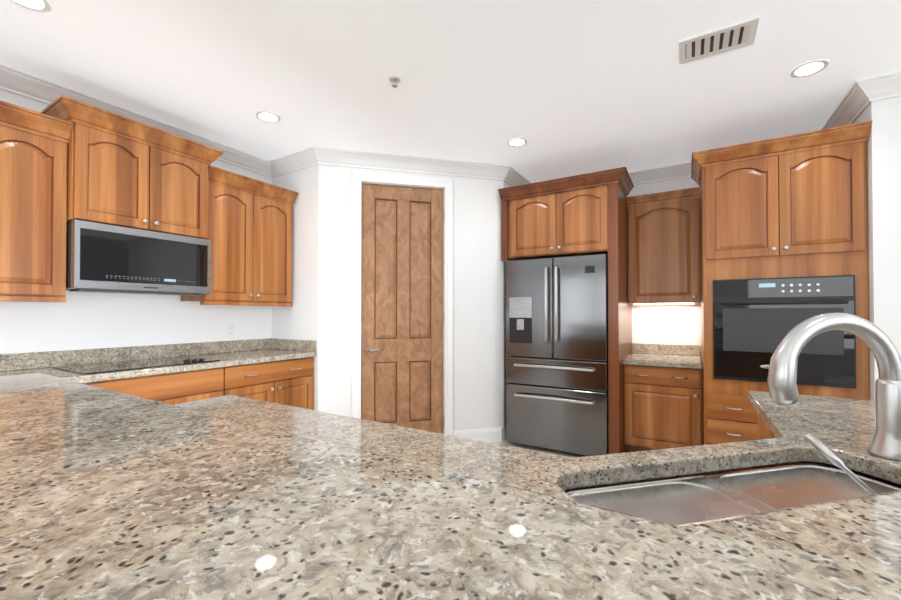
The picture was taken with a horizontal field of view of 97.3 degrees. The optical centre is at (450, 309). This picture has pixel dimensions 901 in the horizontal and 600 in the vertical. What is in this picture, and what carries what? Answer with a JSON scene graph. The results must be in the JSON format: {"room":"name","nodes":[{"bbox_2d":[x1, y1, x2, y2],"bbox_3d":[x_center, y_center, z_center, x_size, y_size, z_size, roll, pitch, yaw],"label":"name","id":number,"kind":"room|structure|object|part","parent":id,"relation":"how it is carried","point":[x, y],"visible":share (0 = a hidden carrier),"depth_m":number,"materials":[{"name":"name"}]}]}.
{"room":"kitchen","nodes":[
{"label":"kitchen","id":0,"kind":"room"},
{"bbox_2d":[0,89,271,353],"bbox_3d":[-2.876,-0.070,2.028,0.100,2.690,8.600,0,-1,31],"label":"wall","id":1,"kind":"structure","parent":0,"point":[83,320],"depth_m":2.81,"materials":[{"name":"paint"}]},
{"bbox_2d":[0,119,67,298],"bbox_3d":[-2.589,-0.529,2.070,0.348,0.910,0.788,0,-1,31],"label":"upper cabinet","id":2,"kind":"object","parent":1,"relation":"attached to","point":[33,163],"depth_m":2.19,"materials":[{"name":"brown wood"}]},
{"bbox_2d":[44,99,211,238],"bbox_3d":[-2.160,-0.848,2.721,0.416,0.662,0.759,0,-1,31],"label":"upper cabinet","id":3,"kind":"object","parent":1,"relation":"attached to","point":[94,199],"depth_m":2.53,"materials":[{"name":"brown wood"}]},
{"bbox_3d":[-2.309,-1.076,2.405,0.487,0.214,3.012,0,-1,31],"label":"crown","id":4,"kind":"part","parent":3,"relation":"part of","materials":[{"name":"brown wood"}]},
{"bbox_2d":[64,215,215,294],"bbox_3d":[-2.147,-0.315,2.707,0.446,0.392,0.756,0,-1,31],"label":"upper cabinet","id":5,"kind":"object","parent":1,"relation":"attached to","point":[100,255],"depth_m":2.52,"materials":[{"name":"glass"}]},
{"bbox_2d":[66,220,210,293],"bbox_3d":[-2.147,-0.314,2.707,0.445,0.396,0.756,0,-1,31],"label":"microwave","id":6,"kind":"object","parent":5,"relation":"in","point":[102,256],"depth_m":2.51,"materials":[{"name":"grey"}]},
{"bbox_2d":[227,323,235,336],"bbox_3d":[-1.927,0.184,3.495,0.010,0.116,0.072,0,-1,31],"label":"electrical outlet","id":7,"kind":"object","parent":1,"relation":"attached to","point":[231,329],"visible":1,"depth_m":3.49,"materials":[{"name":"white plastic"}]},
{"bbox_2d":[181,179,293,305],"bbox_3d":[-1.793,-0.515,3.394,0.348,0.910,0.775,0,-1,31],"label":"upper cabinet","id":8,"kind":"object","parent":1,"relation":"attached to","point":[252,230],"depth_m":3.28,"materials":[{"name":"brown wood"}]},
{"bbox_2d":[0,62,900,185],"bbox_3d":[0.141,-1.376,0.170,7.000,0.117,8.500,0,-1,31],"label":"crown molding","id":9,"kind":"structure","parent":1,"relation":"attached to","point":[861,95],"depth_m":3.48,"materials":[{"name":"paint"}]},
{"bbox_2d":[271,164,318,410],"bbox_3d":[-1.421,-0.052,3.709,0.660,2.690,0.100,0,-1,31],"label":"wall","id":10,"kind":"structure","parent":0,"point":[297,319],"depth_m":3.60,"materials":[{"name":"paint"}]},
{"bbox_2d":[318,164,503,430],"bbox_3d":[-0.395,-0.048,4.007,1.740,2.690,0.620,0,-1,-14],"label":"wall","id":11,"kind":"structure","parent":0,"point":[478,344],"depth_m":3.81,"materials":[{"name":"paint"}]},
{"bbox_2d":[351,171,452,435],"bbox_3d":[-0.443,0.028,3.710,0.944,2.531,0.130,0,-1,-14],"label":"door frame","id":12,"kind":"structure","parent":11,"relation":"attached to","point":[359,179],"depth_m":3.66,"materials":[{"name":"paint"}]},
{"bbox_2d":[361,184,444,433],"bbox_3d":[-0.429,0.071,3.678,0.770,2.428,0.104,0,-1,-14],"label":"pantry door","id":13,"kind":"structure","parent":11,"relation":"in","point":[402,318],"depth_m":3.69,"materials":[{"name":"brown wood"}]},
{"bbox_2d":[453,427,500,442],"bbox_3d":[0.265,1.227,3.842,0.349,0.135,0.379,0,-1,31],"label":"baseboard","id":14,"kind":"structure","parent":11,"relation":"attached to","point":[489,435],"depth_m":3.84,"materials":[{"name":"paint"}]},
{"bbox_2d":[501,427,503,441],"bbox_3d":[0.512,1.228,3.886,0.024,0.135,0.060,0,-1,31],"label":"baseboard","id":15,"kind":"structure","parent":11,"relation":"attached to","point":[502,428],"depth_m":3.88,"materials":[{"name":"paint"}]},
{"bbox_2d":[0,0,900,182],"bbox_3d":[0.124,-1.474,0.239,7.100,0.080,8.600,0,-1,31],"label":"ceiling","id":16,"kind":"structure","parent":0,"point":[565,88],"depth_m":2.34,"materials":[{"name":"paint"}]},
{"bbox_2d":[9,0,50,12],"bbox_3d":[-1.934,-1.414,1.803,0.170,0.006,0.170,0,-1,31],"label":"recessed light","id":17,"kind":"object","parent":16,"relation":"in","point":[42,6],"visible":1,"depth_m":1.84,"materials":[{"name":"paint"}]},
{"bbox_2d":[255,111,280,122],"bbox_3d":[-1.333,-1.402,2.900,0.170,0.006,0.170,0,-1,31],"label":"recessed light","id":18,"kind":"object","parent":16,"relation":"in","point":[266,116],"visible":1,"depth_m":2.90,"materials":[{"name":"paint"}]},
{"bbox_2d":[389,76,399,87],"bbox_3d":[-0.342,-1.388,2.433,0.070,0.044,0.070,0,-1,31],"label":"sprinkler","id":19,"kind":"object","parent":16,"relation":"attached to","point":[394,80],"visible":1,"depth_m":2.43,"materials":[{"name":"paint"}]},
{"bbox_2d":[507,138,526,146],"bbox_3d":[0.557,-1.398,3.327,0.170,0.006,0.170,0,-1,31],"label":"recessed light","id":20,"kind":"object","parent":16,"relation":"in","point":[516,142],"visible":1,"depth_m":3.32,"materials":[{"name":"paint"}]},
{"bbox_2d":[679,16,759,64],"bbox_3d":[1.403,-1.407,2.095,0.340,0.012,0.220,0,-1,31],"label":"ceiling vent","id":21,"kind":"object","parent":16,"relation":"in","point":[735,36],"visible":0.98,"depth_m":2.08,"materials":[{"name":"metal"}]},
{"bbox_2d":[790,59,828,77],"bbox_3d":[2.103,-1.408,2.328,0.170,0.006,0.170,0,-1,31],"label":"recessed light","id":22,"kind":"object","parent":16,"relation":"in","point":[810,68],"visible":1,"depth_m":2.32,"materials":[{"name":"paint"}]},
{"bbox_2d":[503,180,511,439],"bbox_3d":[0.695,-0.045,4.298,0.100,2.690,0.830,0,-1,31],"label":"wall","id":23,"kind":"structure","parent":0,"point":[505,185],"depth_m":3.94,"materials":[{"name":"paint"}]},
{"bbox_2d":[490,440,703,493],"bbox_3d":[0.124,1.286,0.209,7.100,0.060,8.600,0,-1,31],"label":"floor","id":24,"kind":"structure","parent":0,"point":[543,450],"depth_m":3.53,"materials":[{"name":"tile"}]},
{"bbox_2d":[0,338,315,409],"bbox_3d":[-2.386,0.768,2.095,0.655,1.015,3.636,0,-1,31],"label":"base cabinet","id":25,"kind":"object","parent":24,"relation":"on","point":[276,370],"visible":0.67,"depth_m":2.79,"materials":[{"name":"brown wood"}]},
{"bbox_2d":[53,356,219,373],"bbox_3d":[-2.055,0.353,2.644,0.517,0.026,0.740,0,-1,31],"label":"cooktop","id":26,"kind":"object","parent":25,"relation":"in","point":[107,367],"depth_m":2.53,"materials":[{"name":"black glass"}]},
{"bbox_2d":[0,338,315,382],"bbox_3d":[-2.391,0.331,2.103,0.642,0.140,3.636,0,-1,31],"label":"countertop","id":27,"kind":"structure","parent":25,"relation":"on","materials":[{"name":"stone"}]},
{"bbox_2d":[0,313,900,599],"bbox_3d":[0.337,0.636,0.929,3.070,1.255,2.440,0,-1,31],"label":"kitchen island","id":28,"kind":"object","parent":24,"relation":"on","point":[108,495],"visible":1,"depth_m":0.38,"materials":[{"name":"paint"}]},
{"bbox_2d":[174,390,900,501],"bbox_3d":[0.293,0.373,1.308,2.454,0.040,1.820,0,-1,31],"label":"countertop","id":29,"kind":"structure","parent":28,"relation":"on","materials":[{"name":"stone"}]},
{"bbox_2d":[564,462,900,524],"bbox_3d":[0.631,0.495,0.713,0.855,0.212,0.855,0,-1,31],"label":"sink","id":30,"kind":"object","parent":29,"relation":"in","point":[699,499],"depth_m":0.86,"materials":[{"name":"silver metal"}]},
{"bbox_2d":[767,313,900,461],"bbox_3d":[0.925,0.178,0.943,0.294,0.341,0.214,0,-1,31],"label":"faucet","id":31,"kind":"object","parent":29,"relation":"on","point":[885,445],"depth_m":0.93,"materials":[{"name":"grey metal"}]},
{"bbox_3d":[0.766,0.356,0.672,0.235,0.233,0.126,0,-1,31],"label":"rod","id":32,"kind":"part","parent":28,"relation":"part of","materials":[{"name":"grey metal"}]},
{"bbox_2d":[506,254,608,455],"bbox_3d":[1.111,0.418,3.869,0.904,1.755,0.928,0,-1,31],"label":"fridge","id":33,"kind":"object","parent":24,"relation":"on","point":[557,352],"visible":0.9,"depth_m":3.50,"materials":[{"name":"grey metal"}]},
{"bbox_3d":[0.885,-0.027,3.547,0.774,0.682,0.020,0,-1,31],"label":"panel","id":34,"kind":"part","parent":33,"relation":"part of","materials":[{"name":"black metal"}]},
{"bbox_2d":[498,167,633,453],"bbox_3d":[1.189,0.072,3.916,1.130,2.447,0.968,0,-1,31],"label":"surround","id":35,"kind":"object","parent":24,"relation":"on","point":[582,214],"visible":0.96,"depth_m":3.51,"materials":[{"name":"brown wood"}]},
{"bbox_3d":[1.088,-1.104,3.760,1.130,0.099,0.575,0,-1,31],"label":"crown","id":36,"kind":"part","parent":35,"relation":"part of","materials":[{"name":"brown wood"}]},
{"bbox_2d":[622,343,702,452],"bbox_3d":[1.933,0.817,3.607,0.591,0.950,0.716,0,-1,31],"label":"base cabinet","id":37,"kind":"object","parent":24,"relation":"on","point":[662,398],"visible":0.96,"depth_m":3.36,"materials":[{"name":"brown wood"}]},
{"bbox_2d":[622,343,701,368],"bbox_3d":[1.935,0.412,3.615,0.591,0.140,0.708,0,-1,31],"label":"countertop","id":38,"kind":"structure","parent":37,"relation":"on","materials":[{"name":"stone"}]},
{"bbox_2d":[691,121,871,476],"bbox_3d":[2.460,0.064,3.119,0.955,2.447,1.024,0,-1,31],"label":"tall cabinet","id":39,"kind":"object","parent":24,"relation":"on","point":[783,236],"visible":0.62,"depth_m":2.73,"materials":[{"name":"brown wood"}]},
{"bbox_3d":[2.359,-1.112,2.964,0.955,0.099,0.620,0,-1,31],"label":"crown","id":40,"kind":"part","parent":39,"relation":"part of","materials":[{"name":"brown wood"}]},
{"bbox_2d":[713,275,855,388],"bbox_3d":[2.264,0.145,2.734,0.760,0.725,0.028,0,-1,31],"label":"oven","id":41,"kind":"object","parent":39,"relation":"in","point":[746,338],"depth_m":2.72,"materials":[{"name":"black glass"}]},
{"bbox_2d":[627,177,700,356],"bbox_3d":[1.303,-0.043,4.474,4.540,2.690,0.100,0,-1,31],"label":"wall","id":42,"kind":"structure","parent":0,"point":[649,322],"depth_m":3.92,"materials":[{"name":"paint"}]},
{"bbox_2d":[627,187,700,304],"bbox_3d":[2.020,-0.553,3.766,0.591,1.019,0.380,0,-1,31],"label":"upper cabinet","id":43,"kind":"object","parent":42,"relation":"attached to","point":[663,248],"visible":1,"depth_m":3.64,"materials":[{"name":"brown wood"}]},
{"bbox_3d":[1.935,-1.024,3.630,0.591,0.080,0.050,0,-1,31],"label":"crown","id":44,"kind":"part","parent":43,"relation":"part of","materials":[{"name":"brown wood"}]},
{"bbox_2d":[634,303,693,304],"bbox_3d":[2.027,-0.049,3.777,0.500,0.011,0.150,0,-1,31],"label":"light","id":45,"kind":"object","parent":43,"relation":"attached to","point":[634,303],"depth_m":3.74,"materials":[{"name":"white plastic"}]},
{"bbox_2d":[853,97,897,400],"bbox_3d":[2.922,-0.061,2.859,0.100,2.690,1.000,0,-1,31],"label":"wall","id":46,"kind":"structure","parent":0,"point":[881,202],"depth_m":2.44,"materials":[{"name":"paint"}]},
{"bbox_2d":[895,96,900,357],"bbox_3d":[3.787,-0.072,1.814,2.460,2.690,0.100,0,-1,31],"label":"wall","id":47,"kind":"structure","parent":0,"point":[898,165],"depth_m":2.40,"materials":[{"name":"paint"}]}
]}

